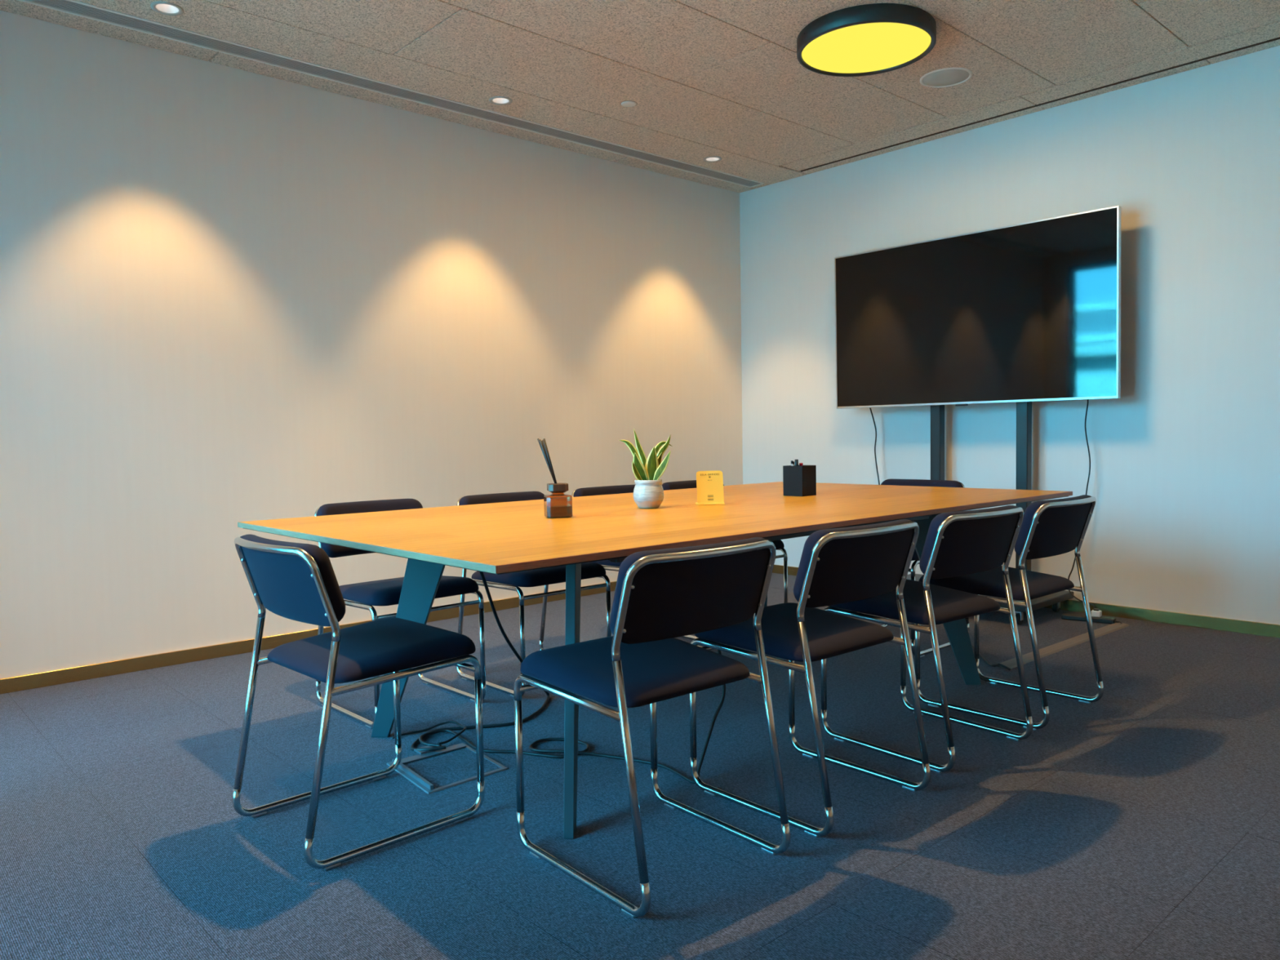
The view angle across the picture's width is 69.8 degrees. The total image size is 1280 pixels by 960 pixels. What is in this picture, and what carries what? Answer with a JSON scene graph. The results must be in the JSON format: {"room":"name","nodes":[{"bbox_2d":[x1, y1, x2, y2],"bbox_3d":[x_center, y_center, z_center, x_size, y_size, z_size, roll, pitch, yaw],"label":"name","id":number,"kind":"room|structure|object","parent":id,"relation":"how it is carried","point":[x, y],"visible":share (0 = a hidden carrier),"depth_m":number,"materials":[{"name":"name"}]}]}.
{"room":"meeting room","nodes":[
{"label":"meeting room","id":0,"kind":"room"},
{"bbox_2d":[0,10,742,679],"bbox_3d":[-1.436,-0.686,4.785,6.050,3.002,0.150,-4,4,-42],"label":"wall","id":1,"kind":"structure","parent":0,"point":[228,295],"depth_m":4.40,"materials":[{"name":"white paint"}]},
{"bbox_2d":[0,581,616,693],"bbox_3d":[-1.343,0.754,4.810,5.688,0.060,0.012,-4,4,-42],"label":"baseboard","id":2,"kind":"structure","parent":1,"relation":"attached to","point":[12,684],"depth_m":4.17,"materials":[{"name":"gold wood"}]},
{"bbox_2d":[0,573,1279,959],"bbox_3d":[0.494,0.868,2.808,5.700,0.030,5.450,-4,4,-42],"label":"floor","id":3,"kind":"structure","parent":0,"point":[1142,821],"depth_m":2.39,"materials":[{"name":"blue"}]},
{"bbox_2d":[231,533,484,870],"bbox_3d":[-0.745,0.514,2.408,0.506,0.759,0.446,-4,4,-44],"label":"chair","id":4,"kind":"object","parent":3,"relation":"on","point":[295,581],"visible":1,"depth_m":2.29,"materials":[{"name":"fabric"}]},
{"bbox_2d":[314,498,485,728],"bbox_3d":[-0.907,0.466,3.437,0.446,0.759,0.506,-4,4,-43],"label":"chair","id":5,"kind":"object","parent":3,"relation":"on","point":[387,592],"visible":0.44,"depth_m":3.38,"materials":[{"name":"fabric"}]},
{"bbox_2d":[391,720,466,744],"bbox_3d":[-0.690,0.846,3.082,0.209,0.024,0.185,1,3,28],"label":"cable","id":6,"kind":"object","parent":3,"relation":"on","point":[448,722],"visible":0.95,"depth_m":3.10,"materials":[{"name":"black rubber"}]},
{"bbox_2d":[386,742,507,794],"bbox_3d":[-0.598,0.864,2.798,0.296,0.016,0.334,-4,4,-42],"label":"box","id":7,"kind":"object","parent":3,"relation":"on","point":[435,771],"visible":0.87,"depth_m":2.77,"materials":[{"name":"silver metal"}]},
{"bbox_2d":[410,571,550,751],"bbox_3d":[-0.567,0.506,3.069,0.323,0.706,0.907,0,3,9],"label":"cable","id":8,"kind":"object","parent":3,"relation":"on","point":[437,748],"visible":0.78,"depth_m":3.05,"materials":[{"name":"black rubber"}]},
{"bbox_2d":[455,491,611,697],"bbox_3d":[-0.446,0.441,3.776,0.446,0.759,0.506,-4,4,-42],"label":"chair","id":9,"kind":"object","parent":3,"relation":"on","point":[544,576],"visible":0.41,"depth_m":3.65,"materials":[{"name":"fabric"}]},
{"bbox_2d":[418,649,725,783],"bbox_3d":[-0.239,0.535,2.869,1.029,0.655,0.222,0,3,22],"label":"cable","id":10,"kind":"object","parent":3,"relation":"on","point":[584,752],"visible":0.82,"depth_m":2.85,"materials":[{"name":"black rubber"}]},
{"bbox_2d":[571,484,702,647],"bbox_3d":[-0.004,0.413,4.179,0.446,0.759,0.506,-4,4,-42],"label":"chair","id":11,"kind":"object","parent":3,"relation":"on","point":[608,490],"visible":0.15,"depth_m":4.22,"materials":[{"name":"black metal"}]},
{"bbox_2d":[513,537,791,918],"bbox_3d":[0.019,0.513,2.173,0.446,0.759,0.506,-3,4,-39],"label":"chair","id":12,"kind":"object","parent":3,"relation":"on","point":[661,596],"visible":1,"depth_m":2.04,"materials":[{"name":"fabric"}]},
{"bbox_2d":[237,481,1072,839],"bbox_3d":[0.234,0.460,3.351,2.766,0.740,1.494,-4,4,-42],"label":"conference table","id":13,"kind":"object","parent":3,"relation":"on","point":[513,536],"visible":0.94,"depth_m":2.80,"materials":[{"name":"brown wood"}]},
{"bbox_2d":[537,438,572,518],"bbox_3d":[-0.273,-0.007,2.921,0.101,0.253,0.082,-2,3,-14],"label":"reed diffuser","id":14,"kind":"object","parent":13,"relation":"on","point":[557,504],"visible":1,"depth_m":2.89,"materials":[{"name":"brown glass"}]},
{"bbox_2d":[543,493,572,518],"bbox_3d":[-0.262,0.079,2.927,0.081,0.079,0.081,-2,3,-14],"label":"bottle","id":15,"kind":"object","parent":14,"relation":"attached to","point":[556,505],"depth_m":2.89,"materials":[{"name":"brown glass"}]},
{"bbox_2d":[619,428,672,508],"bbox_3d":[0.029,-0.042,3.224,0.192,0.282,0.109,-1,3,-9],"label":"potted plant","id":16,"kind":"object","parent":13,"relation":"on","point":[648,491],"visible":1,"depth_m":3.20,"materials":[{"name":"green plant"}]},
{"bbox_2d":[695,470,724,505],"bbox_3d":[0.255,0.028,3.348,0.098,0.123,0.058,-1,3,-7],"label":"sign","id":17,"kind":"object","parent":13,"relation":"on","point":[709,484],"visible":1,"depth_m":3.34,"materials":[{"name":"orange"}]},
{"bbox_2d":[782,465,816,496],"bbox_3d":[0.651,0.002,3.741,0.095,0.122,0.095,-4,4,-44],"label":"box","id":18,"kind":"object","parent":13,"relation":"on","point":[797,481],"visible":0.94,"depth_m":3.71,"materials":[{"name":"black"}]},
{"bbox_2d":[794,459,798,466],"bbox_3d":[0.637,-0.012,3.728,0.015,0.143,0.015,-4,4,-42],"label":"marker","id":19,"kind":"object","parent":18,"relation":"in","point":[796,461],"visible":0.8,"depth_m":3.72,"materials":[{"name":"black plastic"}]},
{"bbox_2d":[661,480,787,639],"bbox_3d":[0.403,0.387,4.563,0.446,0.759,0.506,-4,4,-42],"label":"chair","id":20,"kind":"object","parent":3,"relation":"on","point":[779,544],"visible":0.11,"depth_m":4.53,"materials":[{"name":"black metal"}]},
{"bbox_2d":[689,519,930,837],"bbox_3d":[0.462,0.487,2.534,0.446,0.759,0.506,-3,4,-41],"label":"chair","id":21,"kind":"object","parent":3,"relation":"on","point":[843,565],"visible":0.95,"depth_m":2.40,"materials":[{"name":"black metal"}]},
{"bbox_2d":[880,479,969,657],"bbox_3d":[1.215,0.387,4.295,0.506,0.759,0.446,-4,4,-42],"label":"chair","id":22,"kind":"object","parent":3,"relation":"on","point":[919,482],"visible":0.18,"depth_m":4.29,"materials":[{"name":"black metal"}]},
{"bbox_2d":[820,505,1033,773],"bbox_3d":[0.912,0.459,2.942,0.446,0.759,0.506,-3,4,-38],"label":"chair","id":23,"kind":"object","parent":3,"relation":"on","point":[959,543],"visible":0.84,"depth_m":2.80,"materials":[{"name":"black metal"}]},
{"bbox_2d":[906,401,1073,624],"bbox_3d":[1.797,-0.259,5.088,0.560,1.950,0.980,-4,4,-42],"label":"stand","id":24,"kind":"object","parent":3,"relation":"on","point":[1024,409],"visible":0.27,"depth_m":5.01,"materials":[{"name":"black metal"}]},
{"bbox_2d":[834,205,1121,408],"bbox_3d":[1.819,-0.898,5.175,0.052,0.956,1.678,-5,5,-43],"label":"wall screen","id":25,"kind":"object","parent":24,"relation":"attached to","point":[1030,311],"visible":1,"depth_m":5.04,"materials":[{"name":"black glass"}]},
{"bbox_2d":[869,407,879,484],"bbox_3d":[1.498,0.083,5.753,0.149,1.193,0.054,0,3,15],"label":"cable","id":26,"kind":"object","parent":25,"relation":"hanging from","point":[869,407],"visible":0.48,"depth_m":5.76,"materials":[{"name":"black rubber"}]},
{"bbox_2d":[1067,399,1095,608],"bbox_3d":[2.336,0.080,4.793,0.066,1.158,0.219,-2,3,-11],"label":"power cable","id":27,"kind":"object","parent":25,"relation":"hanging from","point":[1071,593],"visible":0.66,"depth_m":4.81,"materials":[{"name":"black rubber"}]},
{"bbox_2d":[906,573,1073,612],"bbox_3d":[1.812,0.621,5.132,0.560,0.037,0.980,-4,4,-42],"label":"seat","id":28,"kind":"object","parent":24,"relation":"attached to","point":[1056,597],"depth_m":4.78,"materials":[{"name":"black fabric"}]},
{"bbox_2d":[971,644,1010,670],"bbox_3d":[1.498,0.766,4.027,0.059,0.016,0.497,-1,3,-1],"label":"cable","id":29,"kind":"object","parent":3,"relation":"on","point":[980,652],"visible":0.81,"depth_m":3.85,"materials":[{"name":"black rubber"}]},
{"bbox_2d":[915,494,1103,730],"bbox_3d":[1.328,0.434,3.309,0.446,0.759,0.506,-3,4,-41],"label":"chair","id":30,"kind":"object","parent":3,"relation":"on","point":[1049,527],"visible":0.84,"depth_m":3.16,"materials":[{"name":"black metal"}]},
{"bbox_2d":[996,622,1129,668],"bbox_3d":[1.972,0.753,4.232,1.213,0.009,0.078,-3,4,-41],"label":"cover","id":31,"kind":"object","parent":3,"relation":"on","point":[1028,657],"visible":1,"depth_m":4.19,"materials":[{"name":"brown plastic"}]},
{"bbox_2d":[1061,613,1115,623],"bbox_3d":[2.309,0.713,4.722,0.250,0.026,0.052,1,4,38],"label":"power strip","id":32,"kind":"object","parent":3,"relation":"on","point":[1064,615],"visible":0.88,"depth_m":4.71,"materials":[{"name":"black plastic"}]},
{"bbox_2d":[1090,608,1102,617],"bbox_3d":[2.341,0.680,4.701,0.044,0.040,0.040,1,4,38],"label":"plug adapter","id":33,"kind":"object","parent":32,"relation":"in","point":[1095,612],"visible":0.98,"depth_m":4.69,"materials":[{"name":"white plastic"}]},
{"bbox_2d":[0,0,1279,192],"bbox_3d":[0.446,-1.965,2.667,5.700,0.200,5.450,-4,4,-42],"label":"ceiling","id":34,"kind":"structure","parent":0,"point":[726,79],"depth_m":4.21,"materials":[{"name":"grey"}]},
{"bbox_2d":[150,1,183,15],"bbox_3d":[-1.878,-1.894,3.640,0.120,0.048,0.120,-4,4,-42],"label":"recessed light","id":35,"kind":"object","parent":34,"relation":"in","point":[166,8],"visible":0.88,"depth_m":3.66,"materials":[{"name":"silver metal"}]},
{"bbox_2d":[17,0,764,187],"bbox_3d":[-1.257,-1.941,4.511,5.620,0.033,0.132,-4,4,-42],"label":"ceiling vent","id":36,"kind":"object","parent":34,"relation":"in","point":[75,7],"visible":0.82,"depth_m":4.39,"materials":[{"name":"grey metal"}]},
{"bbox_2d":[488,96,512,105],"bbox_3d":[-0.715,-1.966,4.699,0.120,0.048,0.120,-4,4,-42],"label":"recessed light","id":37,"kind":"object","parent":34,"relation":"in","point":[500,100],"visible":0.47,"depth_m":4.72,"materials":[{"name":"silver metal"}]},
{"bbox_2d":[620,100,637,106],"bbox_3d":[-0.059,-1.961,4.779,0.094,0.009,0.094,-4,4,-42],"label":"ceiling sensor","id":38,"kind":"object","parent":34,"relation":"attached to","point":[628,103],"visible":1,"depth_m":4.77,"materials":[{"name":"beige plastic"}]},
{"bbox_2d":[702,155,722,162],"bbox_3d":[0.456,-2.039,5.765,0.120,0.048,0.120,-4,4,-42],"label":"recessed light","id":39,"kind":"object","parent":34,"relation":"in","point":[712,158],"visible":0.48,"depth_m":5.79,"materials":[{"name":"silver metal"}]},
{"bbox_2d":[796,3,936,76],"bbox_3d":[0.982,-1.905,3.991,0.588,0.070,0.591,-4,4,-42],"label":"lamp","id":40,"kind":"object","parent":34,"relation":"attached to","point":[874,38],"visible":1,"depth_m":3.90,"materials":[{"name":"black"}]},
{"bbox_2d":[801,22,931,73],"bbox_3d":[0.982,-1.882,3.994,0.546,0.012,0.546,-4,4,-42],"label":"diffuser","id":41,"kind":"object","parent":40,"relation":"attached to","point":[843,47],"depth_m":3.96,"materials":[{"name":"yellow plastic"}]},
{"bbox_2d":[920,67,973,88],"bbox_3d":[1.500,-1.981,4.494,0.248,0.026,0.248,-4,4,-42],"label":"ceiling speaker","id":42,"kind":"object","parent":34,"relation":"attached to","point":[947,77],"visible":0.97,"depth_m":4.49,"materials":[{"name":"beige"}]},
{"bbox_2d":[739,45,1279,624],"bbox_3d":[2.680,-0.749,4.645,0.150,3.002,5.600,-4,4,-42],"label":"wall","id":43,"kind":"structure","parent":0,"point":[1184,478],"depth_m":4.74,"materials":[{"name":"paint"}]},
{"bbox_2d":[772,564,1279,637],"bbox_3d":[2.594,0.692,4.718,0.012,0.060,5.450,-4,4,-42],"label":"baseboard","id":44,"kind":"structure","parent":43,"relation":"attached to","point":[1142,614],"depth_m":4.61,"materials":[{"name":"gold painted wood"}]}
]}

